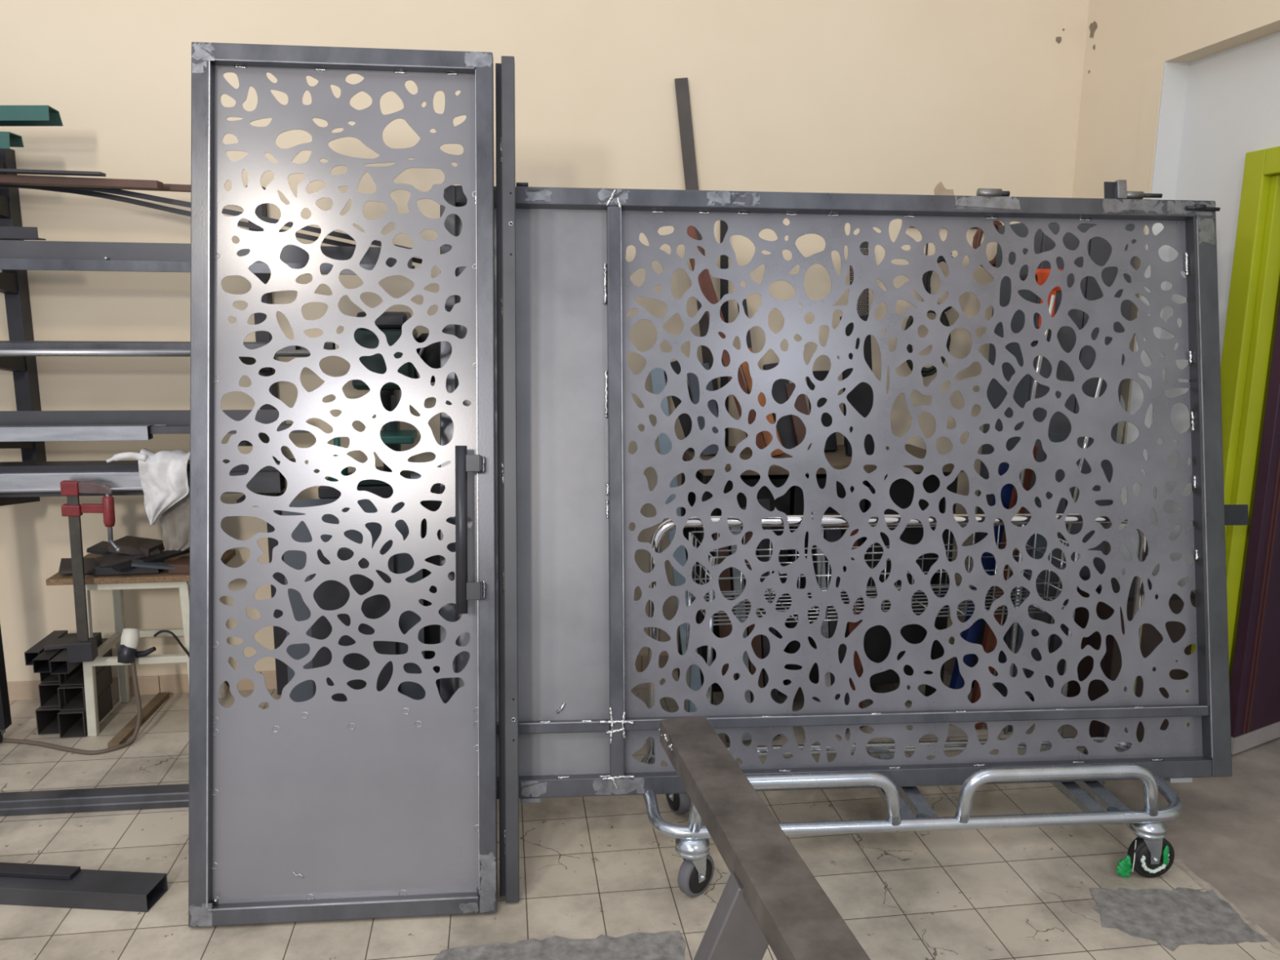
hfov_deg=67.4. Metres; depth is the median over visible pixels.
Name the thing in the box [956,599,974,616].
wire basket
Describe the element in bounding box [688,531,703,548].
wire basket
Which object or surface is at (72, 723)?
tube
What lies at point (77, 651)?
block
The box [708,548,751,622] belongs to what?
wire basket
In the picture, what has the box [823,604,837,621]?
wire basket
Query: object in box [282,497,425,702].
sheet
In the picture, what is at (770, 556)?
wire basket
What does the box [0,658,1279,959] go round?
floor
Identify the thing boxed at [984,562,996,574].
wire basket
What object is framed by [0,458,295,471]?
bar
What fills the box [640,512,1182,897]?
trolley
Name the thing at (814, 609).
wire basket
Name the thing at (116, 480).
channel
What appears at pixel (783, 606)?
wire basket
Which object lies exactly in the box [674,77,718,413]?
bar
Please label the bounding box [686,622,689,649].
profile
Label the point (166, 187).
bar
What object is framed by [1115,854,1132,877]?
brake pedal
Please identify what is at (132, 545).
plate
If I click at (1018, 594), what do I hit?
wire basket
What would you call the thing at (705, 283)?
board
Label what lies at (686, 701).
profile
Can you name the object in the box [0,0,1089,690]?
wall
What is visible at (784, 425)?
board
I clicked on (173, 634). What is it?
power cord
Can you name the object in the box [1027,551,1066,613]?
wire basket
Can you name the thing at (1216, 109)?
wall
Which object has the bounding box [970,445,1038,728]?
board
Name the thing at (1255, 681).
door
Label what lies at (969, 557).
wire basket
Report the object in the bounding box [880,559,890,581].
wire basket
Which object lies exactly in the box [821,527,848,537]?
wire basket
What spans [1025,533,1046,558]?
wire basket
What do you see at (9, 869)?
tube
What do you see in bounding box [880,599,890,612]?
wire basket
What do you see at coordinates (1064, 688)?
profile
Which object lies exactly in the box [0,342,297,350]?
tube
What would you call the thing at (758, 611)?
wire basket
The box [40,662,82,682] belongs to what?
tube
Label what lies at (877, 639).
workbench
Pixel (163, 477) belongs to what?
rag
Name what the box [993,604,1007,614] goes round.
wire basket
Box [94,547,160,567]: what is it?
plate
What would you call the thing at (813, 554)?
wire basket
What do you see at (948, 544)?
wire basket
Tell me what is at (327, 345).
tube
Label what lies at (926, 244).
hook rail
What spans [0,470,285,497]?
tube
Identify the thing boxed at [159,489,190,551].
rag
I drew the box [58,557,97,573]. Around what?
plate
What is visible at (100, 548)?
plate
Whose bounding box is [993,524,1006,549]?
wire basket
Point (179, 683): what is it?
baseboard
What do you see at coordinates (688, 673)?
profile
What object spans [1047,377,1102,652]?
chrome rod
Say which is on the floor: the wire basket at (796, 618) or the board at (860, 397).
the wire basket at (796, 618)
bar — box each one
[0,168,106,176]
[0,174,163,190]
[0,184,422,263]
[0,226,45,239]
[0,409,286,434]
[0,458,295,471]
[11,183,191,192]
[53,186,412,248]
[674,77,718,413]
[720,220,728,446]
[737,298,761,433]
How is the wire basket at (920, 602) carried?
on the floor
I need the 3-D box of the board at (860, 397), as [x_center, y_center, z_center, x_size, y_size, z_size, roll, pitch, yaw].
[0.869,-0.378,3.829,0.130,0.551,0.129,-1,11,-8]
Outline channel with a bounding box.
[0,469,190,493]
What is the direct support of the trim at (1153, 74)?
attached to the wall at (1216, 109)
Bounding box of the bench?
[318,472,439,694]
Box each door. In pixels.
[188,41,497,927]
[1186,146,1279,726]
[1229,297,1279,754]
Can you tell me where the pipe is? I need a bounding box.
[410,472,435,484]
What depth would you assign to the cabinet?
3.67 m
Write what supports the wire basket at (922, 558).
on the floor
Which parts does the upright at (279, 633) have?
arm, arm, arm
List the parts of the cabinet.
door, door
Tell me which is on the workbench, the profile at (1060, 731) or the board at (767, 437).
the board at (767, 437)
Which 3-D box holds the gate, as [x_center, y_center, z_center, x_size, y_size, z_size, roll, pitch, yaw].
[0.668,-0.002,2.882,2.500,1.809,0.443,0,10,-5]
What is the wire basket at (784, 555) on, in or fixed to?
on the floor
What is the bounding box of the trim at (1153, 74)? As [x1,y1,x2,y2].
[1102,62,1164,573]
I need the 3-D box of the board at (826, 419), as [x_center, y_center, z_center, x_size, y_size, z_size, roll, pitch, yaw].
[0.745,-0.283,3.942,0.100,0.326,0.147,-1,11,-8]
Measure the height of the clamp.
0.579 m
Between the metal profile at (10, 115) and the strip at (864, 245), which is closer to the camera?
the metal profile at (10, 115)
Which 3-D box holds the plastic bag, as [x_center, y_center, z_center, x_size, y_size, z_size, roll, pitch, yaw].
[1.869,-0.243,3.828,0.085,0.248,0.151,-1,11,-8]
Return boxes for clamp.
[60,480,121,640]
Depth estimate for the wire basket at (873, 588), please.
3.39 m
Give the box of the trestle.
[658,715,870,959]
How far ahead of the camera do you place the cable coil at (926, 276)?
4.02 m
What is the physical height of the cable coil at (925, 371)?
0.316 m
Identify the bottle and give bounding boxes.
[328,437,347,487]
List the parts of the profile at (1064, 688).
leg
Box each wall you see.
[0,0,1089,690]
[1071,0,1279,591]
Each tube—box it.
[0,340,335,350]
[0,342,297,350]
[0,348,310,356]
[0,424,153,441]
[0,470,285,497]
[0,862,80,879]
[0,869,168,911]
[24,630,67,665]
[32,633,76,672]
[35,706,59,734]
[38,681,82,706]
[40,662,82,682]
[49,632,102,674]
[57,665,112,711]
[57,684,112,737]
[58,638,112,685]
[147,424,309,434]
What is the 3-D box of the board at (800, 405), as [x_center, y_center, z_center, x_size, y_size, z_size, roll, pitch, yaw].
[0.649,-0.249,3.893,0.074,0.284,0.197,-3,11,-17]
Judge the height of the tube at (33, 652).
0.050 m
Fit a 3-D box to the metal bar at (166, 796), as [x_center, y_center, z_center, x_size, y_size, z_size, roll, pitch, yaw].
[-1.813,1.020,3.050,2.051,0.050,0.063,-1,10,-7]
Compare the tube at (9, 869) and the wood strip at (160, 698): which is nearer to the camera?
the tube at (9, 869)
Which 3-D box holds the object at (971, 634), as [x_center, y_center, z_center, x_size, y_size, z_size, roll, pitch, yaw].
[1.304,0.441,3.688,0.231,1.022,0.050,-2,11,-16]
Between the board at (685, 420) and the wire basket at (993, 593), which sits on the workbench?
the board at (685, 420)
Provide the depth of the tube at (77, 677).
3.61 m
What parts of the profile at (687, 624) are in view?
leg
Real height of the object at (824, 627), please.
0.789 m
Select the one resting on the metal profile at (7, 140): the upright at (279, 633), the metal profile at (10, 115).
the metal profile at (10, 115)
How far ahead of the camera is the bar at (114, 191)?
3.37 m
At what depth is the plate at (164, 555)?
3.52 m
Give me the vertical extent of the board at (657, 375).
1.390 m
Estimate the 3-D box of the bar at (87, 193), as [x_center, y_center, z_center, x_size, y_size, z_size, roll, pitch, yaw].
[-2.007,-0.926,3.381,2.422,0.284,0.024,-1,11,-8]
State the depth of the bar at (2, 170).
3.17 m
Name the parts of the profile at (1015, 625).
leg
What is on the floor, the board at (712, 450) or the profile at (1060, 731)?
the profile at (1060, 731)
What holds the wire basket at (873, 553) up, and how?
on the floor
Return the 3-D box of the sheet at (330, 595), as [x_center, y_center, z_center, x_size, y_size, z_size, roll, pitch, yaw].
[-1.060,0.607,3.557,0.300,0.695,0.088,-1,11,-8]
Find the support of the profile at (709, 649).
on the floor
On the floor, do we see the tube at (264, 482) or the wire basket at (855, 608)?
the wire basket at (855, 608)
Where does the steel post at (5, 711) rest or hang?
on the floor
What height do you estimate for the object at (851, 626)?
0.849 m
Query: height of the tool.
0.265 m
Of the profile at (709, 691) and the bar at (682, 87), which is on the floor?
the profile at (709, 691)
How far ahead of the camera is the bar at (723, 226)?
3.94 m
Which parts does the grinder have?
motor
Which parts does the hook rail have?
cable coil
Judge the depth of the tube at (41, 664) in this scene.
3.46 m
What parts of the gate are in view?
rail, rail, bolt plate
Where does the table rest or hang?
on the floor
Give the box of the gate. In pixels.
[440,179,1248,803]
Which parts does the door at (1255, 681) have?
edge moulding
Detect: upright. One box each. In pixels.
[0,148,46,506]
[236,185,288,694]
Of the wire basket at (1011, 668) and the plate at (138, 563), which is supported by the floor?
the wire basket at (1011, 668)
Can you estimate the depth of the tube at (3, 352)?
3.29 m
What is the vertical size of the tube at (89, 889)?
0.050 m
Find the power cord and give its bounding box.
[153,630,229,688]
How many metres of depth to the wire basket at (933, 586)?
3.20 m
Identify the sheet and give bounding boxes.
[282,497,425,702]
[310,548,395,701]
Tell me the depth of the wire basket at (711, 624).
3.05 m
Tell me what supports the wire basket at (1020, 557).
on the floor
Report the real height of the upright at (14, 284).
1.300 m
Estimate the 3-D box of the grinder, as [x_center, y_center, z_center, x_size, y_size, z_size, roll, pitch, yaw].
[-1.844,0.608,3.498,0.122,0.131,0.094,5,11,23]
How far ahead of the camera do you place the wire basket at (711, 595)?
3.14 m
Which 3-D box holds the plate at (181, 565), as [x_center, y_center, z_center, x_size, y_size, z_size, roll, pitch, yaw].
[-1.650,0.314,3.556,0.140,0.034,0.120,0,10,-3]
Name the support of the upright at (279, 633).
on the floor
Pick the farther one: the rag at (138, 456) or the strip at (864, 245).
the strip at (864, 245)
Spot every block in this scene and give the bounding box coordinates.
[44,636,76,650]
[66,637,97,662]
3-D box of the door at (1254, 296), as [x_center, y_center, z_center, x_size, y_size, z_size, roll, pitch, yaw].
[2.188,0.026,2.958,0.145,2.125,1.030,-1,11,-8]
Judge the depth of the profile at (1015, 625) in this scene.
3.59 m
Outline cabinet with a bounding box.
[971,222,1136,701]
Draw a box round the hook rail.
[922,220,1002,302]
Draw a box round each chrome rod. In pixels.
[985,294,1055,727]
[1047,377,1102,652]
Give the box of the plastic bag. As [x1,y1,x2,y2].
[1115,395,1125,444]
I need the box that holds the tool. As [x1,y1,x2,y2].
[1019,268,1062,342]
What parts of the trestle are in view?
leg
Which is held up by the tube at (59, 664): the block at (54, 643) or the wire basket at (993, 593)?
the block at (54, 643)
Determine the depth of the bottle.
3.54 m
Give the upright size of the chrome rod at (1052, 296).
1.638 m
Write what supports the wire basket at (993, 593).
on the floor
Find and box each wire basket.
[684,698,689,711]
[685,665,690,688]
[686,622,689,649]
[687,591,695,606]
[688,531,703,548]
[691,562,715,601]
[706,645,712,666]
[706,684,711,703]
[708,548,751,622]
[709,611,731,632]
[755,540,772,559]
[755,607,765,616]
[764,588,775,603]
[775,593,791,611]
[778,550,799,559]
[785,613,798,622]
[807,605,819,622]
[811,551,831,591]
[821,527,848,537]
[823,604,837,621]
[853,596,864,614]
[865,543,883,568]
[866,577,877,597]
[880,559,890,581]
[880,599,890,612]
[911,591,928,613]
[916,554,937,573]
[930,568,950,617]
[944,529,957,559]
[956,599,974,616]
[965,555,973,573]
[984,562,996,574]
[985,586,1004,611]
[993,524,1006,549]
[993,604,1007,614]
[1003,724,1008,734]
[1009,662,1014,676]
[1010,586,1029,608]
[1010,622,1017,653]
[1013,548,1022,562]
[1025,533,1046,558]
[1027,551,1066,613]
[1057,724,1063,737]
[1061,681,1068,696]
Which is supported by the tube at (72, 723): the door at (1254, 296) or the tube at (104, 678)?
the tube at (104, 678)
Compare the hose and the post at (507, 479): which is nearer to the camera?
the post at (507, 479)
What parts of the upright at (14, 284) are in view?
arm, arm, arm, arm, arm, arm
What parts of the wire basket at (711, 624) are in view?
leg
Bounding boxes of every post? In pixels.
[0,624,11,742]
[495,56,519,902]
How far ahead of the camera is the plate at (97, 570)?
3.47 m
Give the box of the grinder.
[117,628,155,663]
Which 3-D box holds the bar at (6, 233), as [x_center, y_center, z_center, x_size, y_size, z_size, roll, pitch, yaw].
[-2.612,-0.828,3.182,1.165,0.040,0.060,-1,11,-8]
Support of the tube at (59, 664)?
on the tube at (77, 677)
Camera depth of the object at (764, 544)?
3.57 m
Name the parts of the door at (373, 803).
handle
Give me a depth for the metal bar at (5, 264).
3.21 m
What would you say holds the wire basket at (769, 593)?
on the floor
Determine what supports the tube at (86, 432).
on the upright at (14, 284)
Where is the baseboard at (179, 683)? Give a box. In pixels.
[7,641,955,701]
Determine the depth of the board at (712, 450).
3.81 m
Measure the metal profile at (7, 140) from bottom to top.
0.055 m
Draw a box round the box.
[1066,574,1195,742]
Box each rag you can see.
[106,452,147,462]
[137,448,190,525]
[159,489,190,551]
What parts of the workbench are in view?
leg, leg, leg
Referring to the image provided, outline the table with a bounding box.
[45,550,235,736]
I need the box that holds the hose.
[1,661,142,755]
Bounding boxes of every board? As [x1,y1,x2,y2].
[649,368,702,711]
[663,360,694,452]
[686,226,765,453]
[687,363,718,456]
[740,347,784,457]
[762,362,796,448]
[785,382,811,450]
[806,370,837,451]
[840,315,874,455]
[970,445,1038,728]
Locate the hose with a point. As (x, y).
(133, 737)
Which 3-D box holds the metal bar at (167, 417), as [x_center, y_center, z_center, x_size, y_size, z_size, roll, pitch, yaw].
[-2.246,-0.207,3.392,1.930,0.085,0.100,-1,11,-8]
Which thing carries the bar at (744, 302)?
on the workbench
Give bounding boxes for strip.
[107,692,169,747]
[849,241,868,315]
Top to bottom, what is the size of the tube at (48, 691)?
0.088 m
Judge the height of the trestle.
0.765 m
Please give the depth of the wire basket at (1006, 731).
3.65 m
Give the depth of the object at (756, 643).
3.56 m
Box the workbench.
[677,444,963,704]
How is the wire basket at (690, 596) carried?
on the floor
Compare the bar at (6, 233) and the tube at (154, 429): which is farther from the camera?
the tube at (154, 429)
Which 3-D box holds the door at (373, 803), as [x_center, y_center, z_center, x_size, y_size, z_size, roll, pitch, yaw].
[-0.783,-0.004,2.556,0.787,2.266,0.518,0,10,-5]
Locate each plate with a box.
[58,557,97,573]
[86,541,163,555]
[92,560,164,575]
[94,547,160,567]
[106,535,164,556]
[111,547,189,572]
[131,559,175,569]
[168,555,189,573]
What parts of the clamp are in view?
rail, sliding arm, jaw arm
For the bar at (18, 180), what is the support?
on the upright at (14, 284)
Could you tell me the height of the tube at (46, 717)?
0.098 m
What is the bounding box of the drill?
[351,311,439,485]
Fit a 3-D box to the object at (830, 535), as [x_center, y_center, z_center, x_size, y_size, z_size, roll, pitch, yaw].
[0.742,0.537,3.633,0.062,0.820,0.161,-4,11,-21]
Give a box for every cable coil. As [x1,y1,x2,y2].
[904,310,951,377]
[922,255,953,312]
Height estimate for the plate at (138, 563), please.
0.043 m

